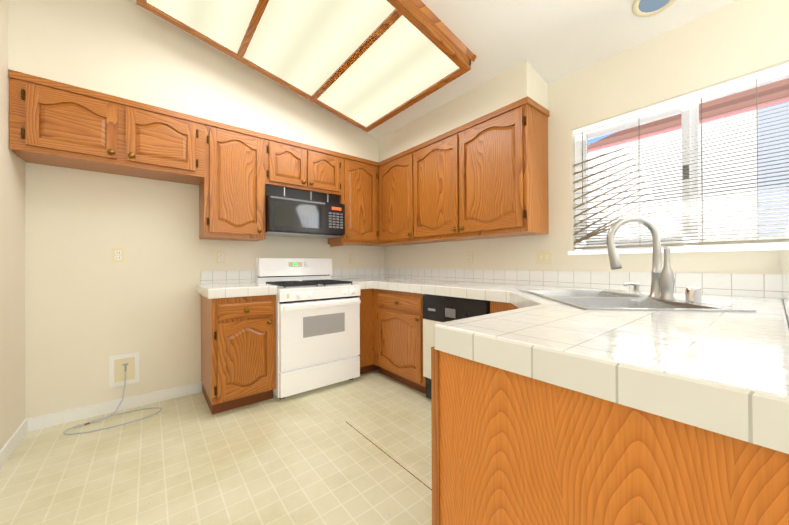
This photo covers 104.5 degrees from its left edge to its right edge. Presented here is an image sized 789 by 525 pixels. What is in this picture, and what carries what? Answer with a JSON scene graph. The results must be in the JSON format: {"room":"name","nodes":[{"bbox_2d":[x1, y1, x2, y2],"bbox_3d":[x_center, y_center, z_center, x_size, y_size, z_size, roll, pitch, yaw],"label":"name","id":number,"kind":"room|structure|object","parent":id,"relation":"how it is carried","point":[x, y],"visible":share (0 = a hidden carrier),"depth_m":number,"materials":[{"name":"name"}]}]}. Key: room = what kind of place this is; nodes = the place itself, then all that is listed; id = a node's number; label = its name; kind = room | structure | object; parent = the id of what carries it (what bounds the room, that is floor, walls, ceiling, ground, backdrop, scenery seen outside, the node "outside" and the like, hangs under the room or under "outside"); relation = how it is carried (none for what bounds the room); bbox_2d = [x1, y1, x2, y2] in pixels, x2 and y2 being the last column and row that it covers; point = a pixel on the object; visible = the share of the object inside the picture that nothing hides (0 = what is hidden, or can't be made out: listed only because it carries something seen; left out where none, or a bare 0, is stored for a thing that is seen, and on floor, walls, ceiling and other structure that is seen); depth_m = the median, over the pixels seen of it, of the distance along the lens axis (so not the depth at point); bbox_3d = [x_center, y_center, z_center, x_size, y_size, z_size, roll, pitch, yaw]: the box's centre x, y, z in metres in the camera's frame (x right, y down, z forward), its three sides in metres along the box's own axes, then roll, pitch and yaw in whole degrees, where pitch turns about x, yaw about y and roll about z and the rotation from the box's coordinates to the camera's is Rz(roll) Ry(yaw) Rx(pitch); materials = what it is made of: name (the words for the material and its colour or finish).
{"room":"kitchen","nodes":[
{"label":"kitchen","id":0,"kind":"room"},
{"bbox_2d":[0,0,24,449],"bbox_3d":[-0.472,-0.587,-0.567,0.150,3.400,6.600,0,0,-39],"label":"wall","id":1,"kind":"structure","parent":0,"point":[12,291],"depth_m":1.82,"materials":[{"name":"paint"}]},
{"bbox_2d":[0,418,29,468],"bbox_3d":[-0.401,1.071,-0.522,0.012,0.085,6.599,0,0,-39],"label":"baseboard","id":2,"kind":"structure","parent":1,"relation":"attached to","point":[18,435],"depth_m":1.84,"materials":[{"name":"white wood"}]},
{"bbox_2d":[25,162,384,418],"bbox_3d":[-1.351,-0.569,3.056,3.320,3.400,0.150,0,0,-39],"label":"wall","id":3,"kind":"structure","parent":0,"point":[90,307],"depth_m":2.33,"materials":[{"name":"paint"}]},
{"bbox_2d":[8,69,207,184],"bbox_3d":[-1.988,-0.907,2.230,0.987,0.463,0.337,0,0,-39],"label":"upper cabinet","id":4,"kind":"object","parent":3,"relation":"attached to","point":[52,123],"depth_m":2.06,"materials":[{"name":"brown wood"}]},
{"bbox_2d":[30,382,200,430],"bbox_3d":[-2.069,1.089,2.363,0.967,0.085,0.012,0,0,-39],"label":"baseboard","id":5,"kind":"structure","parent":3,"relation":"attached to","point":[36,423],"depth_m":2.29,"materials":[{"name":"white wood"}]},
{"bbox_2d":[112,248,123,262],"bbox_3d":[-2.115,-0.055,2.337,0.070,0.114,0.007,0,0,-39],"label":"electrical outlet plate","id":6,"kind":"object","parent":3,"relation":"attached to","point":[117,253],"depth_m":2.33,"materials":[{"name":"beige plastic"}]},
{"bbox_2d":[109,352,139,387],"bbox_3d":[-2.075,0.826,2.346,0.176,0.236,0.033,0,0,-39],"label":"outlet box","id":7,"kind":"object","parent":3,"relation":"attached to","point":[122,364],"visible":0.96,"depth_m":2.35,"materials":[{"name":"white plastic"}]},
{"bbox_2d":[216,251,224,262],"bbox_3d":[-1.576,-0.050,2.770,0.070,0.114,0.007,0,0,-39],"label":"electrical outlet plate","id":8,"kind":"object","parent":3,"relation":"attached to","point":[220,255],"depth_m":2.77,"materials":[{"name":"beige plastic"}]},
{"bbox_2d":[201,270,255,283],"bbox_3d":[-1.519,0.133,2.810,0.448,0.114,0.012,0,0,-39],"label":"backsplash","id":9,"kind":"structure","parent":3,"relation":"attached to","point":[207,277],"depth_m":2.80,"materials":[{"name":"tile"}]},
{"bbox_2d":[199,120,267,240],"bbox_3d":[-1.422,-0.672,2.684,0.464,0.933,0.337,0,0,-39],"label":"upper cabinet","id":10,"kind":"object","parent":3,"relation":"attached to","point":[232,195],"depth_m":2.55,"materials":[{"name":"brown wood"}]},
{"bbox_2d":[268,135,339,196],"bbox_3d":[-0.946,-0.920,3.069,0.760,0.438,0.337,0,0,-39],"label":"upper cabinet","id":11,"kind":"object","parent":3,"relation":"attached to","point":[291,164],"depth_m":2.91,"materials":[{"name":"brown wood"}]},
{"bbox_2d":[265,185,344,238],"bbox_3d":[-0.922,-0.483,3.040,0.744,0.432,0.400,0,0,-39],"label":"microwave","id":12,"kind":"object","parent":11,"relation":"attached to","point":[290,212],"visible":0.96,"depth_m":2.87,"materials":[{"name":"black plastic"}]},
{"bbox_2d":[328,153,379,244],"bbox_3d":[-0.441,-0.673,3.436,0.486,0.933,0.394,0,0,-39],"label":"upper cabinet","id":13,"kind":"object","parent":3,"relation":"attached to","point":[359,177],"depth_m":3.32,"materials":[{"name":"brown wood"}]},
{"bbox_2d":[329,268,384,278],"bbox_3d":[-0.447,0.132,3.672,0.760,0.114,0.012,0,0,-39],"label":"backsplash","id":14,"kind":"structure","parent":3,"relation":"attached to","point":[371,272],"depth_m":3.67,"materials":[{"name":"tile"}]},
{"bbox_2d":[0,370,431,524],"bbox_3d":[0.771,1.162,0.419,3.320,0.101,6.900,0,0,-39],"label":"floor","id":15,"kind":"structure","parent":0,"point":[311,457],"depth_m":1.70,"materials":[{"name":"tile"}]},
{"bbox_2d":[63,372,161,434],"bbox_3d":[-2.008,0.986,2.205,0.520,0.286,0.295,0,0,-39],"label":"cord","id":16,"kind":"object","parent":15,"relation":"on","point":[88,422],"visible":0.96,"depth_m":2.18,"materials":[{"name":"grey plastic"},{"name":"braided steel"}]},
{"bbox_2d":[201,295,275,414],"bbox_3d":[-1.322,0.696,2.568,0.451,0.866,0.628,0,0,-39],"label":"base cabinet","id":17,"kind":"object","parent":15,"relation":"on","point":[238,334],"depth_m":2.33,"materials":[{"name":"brown wood"}]},
{"bbox_2d":[197,282,276,298],"bbox_3d":[-1.331,0.225,2.556,0.479,0.072,0.642,0,0,-39],"label":"countertop","id":18,"kind":"structure","parent":17,"relation":"on","point":[224,290],"depth_m":2.34,"materials":[{"name":"tile"}]},
{"bbox_2d":[256,258,360,399],"bbox_3d":[-0.817,0.542,2.911,0.758,1.172,0.722,0,0,-39],"label":"range","id":19,"kind":"object","parent":15,"relation":"on","point":[317,327],"visible":0.96,"depth_m":2.67,"materials":[{"name":"white metal"}]},
{"bbox_2d":[358,288,372,315],"bbox_3d":[-0.480,0.695,3.258,0.193,0.866,0.608,0,0,-39],"label":"base cabinet","id":20,"kind":"object","parent":15,"relation":"on","point":[366,295],"depth_m":3.03,"materials":[{"name":"brown wood"}]},
{"bbox_2d":[373,288,424,311],"bbox_3d":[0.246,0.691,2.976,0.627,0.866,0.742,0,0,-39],"label":"drawer","id":21,"kind":"object","parent":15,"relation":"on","point":[383,300],"depth_m":2.80,"materials":[{"name":"brown wood"}]},
{"bbox_2d":[331,277,404,291],"bbox_3d":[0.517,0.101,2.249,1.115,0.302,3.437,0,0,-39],"label":"countertop","id":22,"kind":"structure","parent":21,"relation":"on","point":[385,283],"depth_m":2.99,"materials":[{"name":"tile"}]},
{"bbox_2d":[358,301,518,393],"bbox_3d":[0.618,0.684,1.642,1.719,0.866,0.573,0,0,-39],"label":"base cabinet","id":23,"kind":"object","parent":15,"relation":"on","point":[391,343],"depth_m":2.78,"materials":[{"name":"brown wood"}]},
{"bbox_2d":[423,294,489,398],"bbox_3d":[0.648,0.676,2.428,0.633,0.848,0.610,0,0,-39],"label":"dishwasher","id":24,"kind":"object","parent":15,"relation":"on","point":[438,309],"visible":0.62,"depth_m":2.35,"materials":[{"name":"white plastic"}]},
{"bbox_2d":[425,347,788,524],"bbox_3d":[0.988,0.681,1.183,1.719,0.866,0.662,0,0,-39],"label":"base cabinet","id":25,"kind":"object","parent":15,"relation":"on","point":[510,448],"depth_m":0.61,"materials":[{"name":"brown wood"}]},
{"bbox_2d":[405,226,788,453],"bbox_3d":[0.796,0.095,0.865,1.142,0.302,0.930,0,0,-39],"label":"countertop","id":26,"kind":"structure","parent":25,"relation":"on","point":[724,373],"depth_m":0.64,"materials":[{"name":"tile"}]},
{"bbox_2d":[520,290,755,311],"bbox_3d":[1.025,0.264,1.490,0.560,0.190,0.800,0,0,6],"label":"sink","id":27,"kind":"object","parent":26,"relation":"in","point":[601,300],"visible":0.25,"depth_m":1.46,"materials":[{"name":"silver metal"}]},
{"bbox_2d":[606,216,700,303],"bbox_3d":[1.245,-0.029,1.452,0.289,0.395,0.329,0,0,-39],"label":"faucet","id":28,"kind":"object","parent":26,"relation":"on","point":[662,283],"visible":1,"depth_m":1.45,"materials":[{"name":"silver metal"}]},
{"bbox_2d":[128,0,735,139],"bbox_3d":[0.759,-1.720,0.430,3.320,0.784,6.900,0,0,-39],"label":"ceiling","id":29,"kind":"structure","parent":0,"point":[551,41],"depth_m":1.91,"materials":[{"name":"paint"}]},
{"bbox_2d":[8,0,379,161],"bbox_3d":[-1.208,-1.551,2.877,3.020,0.826,0.320,0,0,-39],"label":"soffit","id":30,"kind":"structure","parent":29,"relation":"attached to","point":[127,49],"depth_m":2.23,"materials":[{"name":"paint"}]},
{"bbox_2d":[136,0,476,131],"bbox_3d":[-0.582,-1.598,2.104,1.922,0.112,1.366,14,-9,-38],"label":"ceiling light","id":31,"kind":"object","parent":29,"relation":"attached to","point":[366,65],"visible":1,"depth_m":2.16,"materials":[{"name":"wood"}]},
{"bbox_2d":[380,59,547,161],"bbox_3d":[0.501,-1.288,2.906,0.320,0.286,1.740,0,0,-39],"label":"soffit","id":32,"kind":"structure","parent":29,"relation":"attached to","point":[520,81],"depth_m":2.48,"materials":[{"name":"paint"}]},
{"bbox_2d":[632,0,674,16],"bbox_3d":[1.396,-1.404,1.633,0.193,0.045,0.196,0,0,-39],"label":"recessed light","id":33,"kind":"object","parent":29,"relation":"in","point":[644,8],"visible":1,"depth_m":1.67,"materials":[{"name":"beige plastic"}]},
{"bbox_2d":[385,0,788,299],"bbox_3d":[2.000,-0.264,1.418,0.150,2.750,6.600,0,0,-39],"label":"wall","id":34,"kind":"structure","parent":0,"point":[736,39],"depth_m":1.92,"materials":[{"name":"paint"}]},
{"bbox_2d":[380,150,407,244],"bbox_3d":[0.153,-0.676,3.321,0.337,0.933,0.634,0,0,-39],"label":"upper cabinet","id":35,"kind":"object","parent":34,"relation":"attached to","point":[394,169],"depth_m":3.25,"materials":[{"name":"brown wood"}]},
{"bbox_2d":[467,251,473,262],"bbox_3d":[0.717,-0.049,2.887,0.007,0.114,0.070,0,0,-39],"label":"electrical outlet plate","id":36,"kind":"object","parent":34,"relation":"attached to","point":[470,254],"depth_m":2.88,"materials":[{"name":"beige plastic"}]},
{"bbox_2d":[408,96,549,244],"bbox_3d":[0.658,-0.681,2.693,0.337,0.933,1.219,0,0,-39],"label":"upper cabinet","id":37,"kind":"object","parent":34,"relation":"attached to","point":[485,176],"depth_m":2.38,"materials":[{"name":"brown wood"}]},
{"bbox_2d":[536,249,551,263],"bbox_3d":[1.148,-0.043,2.346,0.012,0.114,0.116,0,0,-39],"label":"electrical outlet plate","id":38,"kind":"object","parent":34,"relation":"attached to","point":[544,256],"depth_m":2.34,"materials":[{"name":"beige plastic"}]},
{"bbox_2d":[385,268,776,297],"bbox_3d":[0.868,0.136,2.696,0.011,0.230,3.181,0,0,-39],"label":"backsplash","id":39,"kind":"structure","parent":34,"relation":"attached to","point":[762,285],"depth_m":2.02,"materials":[{"name":"tile"}]},
{"bbox_2d":[568,72,788,254],"bbox_3d":[1.693,-0.511,1.762,0.147,0.904,1.239,0,0,-39],"label":"window","id":40,"kind":"structure","parent":34,"relation":"in","point":[720,247],"depth_m":1.77,"materials":[{"name":"white plastic"}]},
{"bbox_2d":[573,63,788,248],"bbox_3d":[1.680,-0.528,1.755,0.042,0.860,1.228,0,0,-39],"label":"window blinds","id":41,"kind":"object","parent":40,"relation":"attached to","point":[758,76],"visible":0.9,"depth_m":1.74,"materials":[{"name":"white plastic"}]},
{"bbox_2d":[777,266,788,325],"bbox_3d":[1.175,0.128,0.908,1.695,0.230,0.007,0,0,-39],"label":"backsplash","id":42,"kind":"structure","parent":34,"relation":"attached to","point":[782,290],"depth_m":1.18,"materials":[{"name":"tile"}]},
{"label":"outside","id":43,"kind":"structure","parent":0,"visible":0},
{"bbox_2d":[587,78,788,239],"bbox_3d":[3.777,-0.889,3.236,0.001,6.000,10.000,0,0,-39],"label":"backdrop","id":44,"kind":"structure","parent":43,"point":[613,155],"depth_m":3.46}
]}

